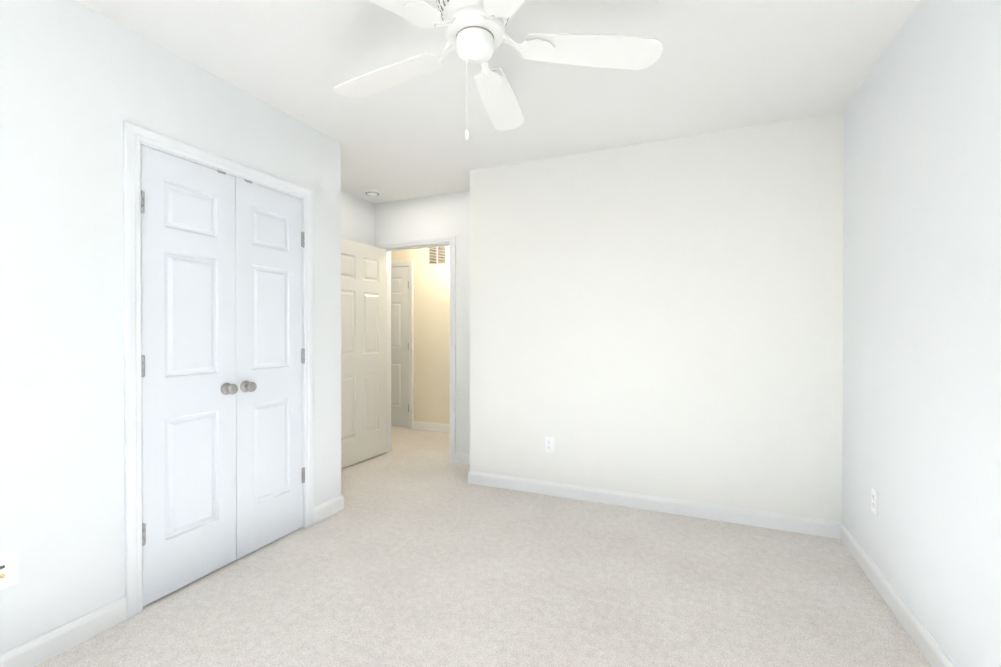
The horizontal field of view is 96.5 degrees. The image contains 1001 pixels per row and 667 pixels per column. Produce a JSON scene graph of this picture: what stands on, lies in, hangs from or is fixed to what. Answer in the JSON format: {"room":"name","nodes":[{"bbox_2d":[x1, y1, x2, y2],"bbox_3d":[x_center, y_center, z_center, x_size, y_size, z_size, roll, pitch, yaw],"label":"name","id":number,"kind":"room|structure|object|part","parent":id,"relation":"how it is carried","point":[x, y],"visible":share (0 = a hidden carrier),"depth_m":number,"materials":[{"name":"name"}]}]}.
{"room":"empty bedroom","nodes":[
{"label":"empty bedroom","id":0,"kind":"room"},
{"bbox_2d":[0,0,340,653],"bbox_3d":[-1.687,-0.044,1.839,0.120,2.515,2.726,0,0,23],"label":"wall","id":1,"kind":"structure","parent":0,"point":[80,83],"depth_m":1.76,"materials":[{"name":"white paint"}]},
{"bbox_2d":[0,547,17,589],"bbox_3d":[-1.736,0.827,1.556,0.017,0.130,0.082,0,0,23],"label":"jack","id":2,"kind":"object","parent":1,"relation":"attached to","point":[8,567],"visible":1,"depth_m":1.57,"materials":[{"name":"white plastic"}]},
{"bbox_2d":[0,596,126,666],"bbox_3d":[-1.872,1.169,1.246,0.013,0.096,1.419,0,0,23],"label":"baseboard","id":3,"kind":"structure","parent":1,"relation":"attached to","point":[50,644],"depth_m":1.70,"materials":[{"name":"white paint"}]},
{"bbox_2d":[141,355,144,376],"bbox_3d":[-1.581,0.143,1.963,0.042,0.097,0.025,0,0,23],"label":"left closet door hinge","id":4,"kind":"object","parent":1,"relation":"attached to","point":[142,365],"visible":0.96,"depth_m":1.95,"materials":[{"name":"silver metal"}]},
{"bbox_2d":[141,190,144,212],"bbox_3d":[-1.581,-0.577,1.959,0.042,0.097,0.025,0,0,23],"label":"left closet door hinge","id":5,"kind":"object","parent":1,"relation":"attached to","point":[142,201],"visible":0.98,"depth_m":1.95,"materials":[{"name":"silver metal"}]},
{"bbox_2d":[142,523,145,545],"bbox_3d":[-1.581,0.883,1.966,0.042,0.097,0.025,0,0,23],"label":"left closet door hinge","id":6,"kind":"object","parent":1,"relation":"attached to","point":[143,534],"visible":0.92,"depth_m":1.96,"materials":[{"name":"silver metal"}]},
{"bbox_2d":[141,145,237,605],"bbox_3d":[-1.475,0.187,2.158,0.098,2.030,0.438,0,0,23],"label":"closet door","id":7,"kind":"structure","parent":1,"relation":"in","point":[189,385],"depth_m":2.14,"materials":[{"name":"white paint"}]},
{"bbox_3d":[-1.393,0.286,2.305,0.062,0.064,0.064,0,0,23],"label":"knob","id":8,"kind":"part","parent":7,"relation":"part of","materials":[{"name":"grey metal"}]},
{"bbox_2d":[123,121,313,618],"bbox_3d":[-1.453,0.181,2.388,0.120,2.061,0.922,0,0,23],"label":"door frame","id":9,"kind":"structure","parent":1,"relation":"attached to","point":[146,145],"depth_m":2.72,"materials":[{"name":"white paint"}]},
{"bbox_3d":[-1.412,-0.825,2.366,0.029,0.013,0.194,0,0,23],"label":"closet jamb catch","id":10,"kind":"part","parent":9,"relation":"part of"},
{"bbox_2d":[235,177,302,559],"bbox_3d":[-1.302,0.185,2.564,0.098,2.030,0.438,0,0,23],"label":"closet door","id":11,"kind":"structure","parent":1,"relation":"in","point":[269,377],"depth_m":2.54,"materials":[{"name":"white paint"}]},
{"bbox_3d":[-1.351,0.286,2.404,0.062,0.064,0.064,0,0,23],"label":"knob","id":12,"kind":"part","parent":11,"relation":"part of","materials":[{"name":"grey metal"}]},
{"bbox_2d":[301,348,304,363],"bbox_3d":[-1.234,0.139,2.775,0.042,0.097,0.025,0,0,23],"label":"right closet door hinge","id":13,"kind":"object","parent":1,"relation":"attached to","point":[303,355],"visible":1,"depth_m":2.76,"materials":[{"name":"silver metal"}]},
{"bbox_2d":[301,232,304,247],"bbox_3d":[-1.234,-0.581,2.771,0.042,0.097,0.025,0,0,23],"label":"right closet door hinge","id":14,"kind":"object","parent":1,"relation":"attached to","point":[302,240],"visible":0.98,"depth_m":2.76,"materials":[{"name":"silver metal"}]},
{"bbox_2d":[302,467,304,482],"bbox_3d":[-1.234,0.879,2.778,0.042,0.097,0.025,0,0,23],"label":"right closet door hinge","id":15,"kind":"object","parent":1,"relation":"attached to","point":[303,474],"visible":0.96,"depth_m":2.77,"materials":[{"name":"silver metal"}]},
{"bbox_2d":[314,495,343,523],"bbox_3d":[-1.228,1.157,3.685,0.751,0.096,1.531,0,0,23],"label":"baseboard","id":16,"kind":"structure","parent":1,"relation":"attached to","point":[328,508],"depth_m":2.95,"materials":[{"name":"white paint"}]},
{"bbox_2d":[341,190,374,245],"bbox_3d":[-2.139,-0.048,2.660,0.120,2.515,4.120,0,0,23],"label":"wall","id":17,"kind":"structure","parent":0,"point":[357,219],"depth_m":4.29,"materials":[{"name":"white paint"}]},
{"bbox_2d":[391,246,449,423],"bbox_3d":[0.175,-0.060,5.133,5.596,2.515,0.120,0,0,23],"label":"wall","id":18,"kind":"structure","parent":0,"point":[431,344],"depth_m":5.51,"materials":[{"name":"beige paint"}]},
{"bbox_2d":[391,266,408,426],"bbox_3d":[-1.496,0.167,5.774,0.724,2.030,0.098,0,0,23],"label":"hall door","id":19,"kind":"structure","parent":18,"relation":"in","point":[399,346],"depth_m":5.70,"materials":[{"name":"white paint"}]},
{"bbox_2d":[391,260,412,428],"bbox_3d":[-1.496,0.136,5.775,0.864,2.117,0.018,0,0,23],"label":"door frame","id":20,"kind":"structure","parent":18,"relation":"attached to","point":[403,263],"depth_m":5.61,"materials":[{"name":"white paint"}]},
{"bbox_2d":[413,421,449,431],"bbox_3d":[-0.050,1.150,5.164,2.278,0.096,0.013,0,0,23],"label":"baseboard","id":21,"kind":"structure","parent":18,"relation":"attached to","point":[440,427],"depth_m":5.49,"materials":[{"name":"white paint"}]},
{"bbox_2d":[428,246,446,265],"bbox_3d":[-0.773,-0.954,5.463,0.270,0.240,0.012,0,0,23],"label":"air vent","id":22,"kind":"object","parent":18,"relation":"in","point":[437,255],"visible":0.98,"depth_m":5.46,"materials":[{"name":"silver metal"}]},
{"bbox_2d":[375,191,469,453],"bbox_3d":[0.485,-0.054,3.843,4.011,2.515,0.120,0,0,23],"label":"wall","id":23,"kind":"structure","parent":0,"point":[448,214],"depth_m":4.16,"materials":[{"name":"white paint"}]},
{"bbox_2d":[341,238,386,468],"bbox_3d":[-1.320,0.175,4.143,0.035,2.030,0.754,0,0,26],"label":"entry door","id":24,"kind":"structure","parent":23,"relation":"in","point":[363,357],"depth_m":4.18,"materials":[{"name":"white paint"}]},
{"bbox_2d":[377,235,455,462],"bbox_3d":[-0.805,0.143,4.389,0.894,2.117,0.142,0,0,23],"label":"door frame","id":25,"kind":"structure","parent":23,"relation":"attached to","point":[451,239],"depth_m":4.17,"materials":[{"name":"white paint"}]},
{"bbox_2d":[455,452,469,464],"bbox_3d":[-0.253,1.155,4.092,0.360,0.096,0.013,0,0,23],"label":"baseboard","id":26,"kind":"structure","parent":23,"relation":"attached to","point":[463,458],"depth_m":4.13,"materials":[{"name":"white paint"}]},
{"bbox_2d":[34,425,930,666],"bbox_3d":[-0.846,1.259,2.757,5.596,0.100,5.304,0,0,23],"label":"floor","id":27,"kind":"structure","parent":0,"point":[418,550],"depth_m":2.08,"materials":[{"name":"carpet"}]},
{"bbox_2d":[76,0,919,203],"bbox_3d":[-0.846,-1.356,2.744,5.596,0.100,5.304,0,0,23],"label":"ceiling","id":28,"kind":"structure","parent":0,"point":[719,65],"depth_m":2.22,"materials":[{"name":"white paint"}]},
{"bbox_2d":[365,189,378,195],"bbox_3d":[-1.181,-1.294,4.115,0.128,0.037,0.128,0,0,23],"label":"smoke detector","id":29,"kind":"object","parent":28,"relation":"attached to","point":[372,192],"visible":1,"depth_m":4.08,"materials":[{"name":"white plastic"}]},
{"bbox_2d":[335,0,662,139],"bbox_3d":[-0.116,-0.989,1.652,1.318,0.623,1.331,0,0,23],"label":"ceiling fan","id":30,"kind":"object","parent":28,"relation":"hanging from","point":[476,33],"visible":1,"depth_m":1.64,"materials":[{"name":"white wood"}]},
{"label":"blade","id":31,"kind":"part","parent":30,"relation":"part of","materials":[{"name":"white wood"}]},
{"label":"blade","id":32,"kind":"part","parent":30,"relation":"part of","materials":[{"name":"white wood"}]},
{"bbox_3d":[-0.119,-0.850,1.566,0.012,0.347,0.012,0,0,23],"label":"pull chain","id":33,"kind":"part","parent":30,"relation":"part of","materials":[{"name":"white metal"}]},
{"bbox_3d":[-0.092,-1.145,1.616,0.320,0.310,0.320,0,0,23],"label":"motor","id":34,"kind":"part","parent":30,"relation":"part of","materials":[{"name":"white metal"}]},
{"label":"blade","id":35,"kind":"part","parent":30,"relation":"part of","materials":[{"name":"white wood"}]},
{"bbox_3d":[0.085,-1.048,1.215,0.152,0.006,0.521,10,-4,-24],"label":"blade","id":36,"kind":"part","parent":30,"relation":"part of","materials":[{"name":"white wood"}]},
{"bbox_3d":[0.345,-1.050,1.661,0.521,0.006,0.152,0,-9,-6],"label":"blade","id":37,"kind":"part","parent":30,"relation":"part of","materials":[{"name":"white wood"}]},
{"bbox_2d":[470,111,843,521],"bbox_3d":[0.973,-0.051,3.323,2.463,2.515,0.451,0,0,23],"label":"wall","id":38,"kind":"structure","parent":0,"point":[662,318],"depth_m":3.00,"materials":[{"name":"white paint"}]},
{"bbox_2d":[545,436,553,452],"bbox_3d":[0.366,0.829,3.337,0.070,0.115,0.009,0,0,23],"label":"electrical outlet","id":39,"kind":"object","parent":38,"relation":"attached to","point":[549,444],"visible":1,"depth_m":3.33,"materials":[{"name":"white plastic"}]},
{"bbox_2d":[468,471,838,537],"bbox_3d":[0.867,1.159,3.123,2.457,0.096,0.013,0,0,23],"label":"baseboard","id":40,"kind":"structure","parent":38,"relation":"attached to","point":[805,525],"depth_m":3.01,"materials":[{"name":"white paint"}]},
{"bbox_2d":[842,0,1000,666],"bbox_3d":[1.438,-0.040,1.128,0.120,2.515,4.120,0,0,23],"label":"wall","id":41,"kind":"structure","parent":0,"point":[921,448],"depth_m":1.66,"materials":[{"name":"white paint"}]},
{"bbox_2d":[871,488,877,515],"bbox_3d":[1.809,0.812,2.162,0.009,0.115,0.070,0,0,23],"label":"electrical outlet","id":42,"kind":"object","parent":41,"relation":"attached to","point":[874,500],"visible":1,"depth_m":2.15,"materials":[{"name":"white plastic"}]},
{"bbox_2d":[835,522,955,666],"bbox_3d":[1.312,1.170,1.009,0.013,0.096,3.549,0,0,23],"label":"baseboard","id":43,"kind":"structure","parent":41,"relation":"attached to","point":[929,647],"depth_m":1.90,"materials":[{"name":"white paint"}]}
]}

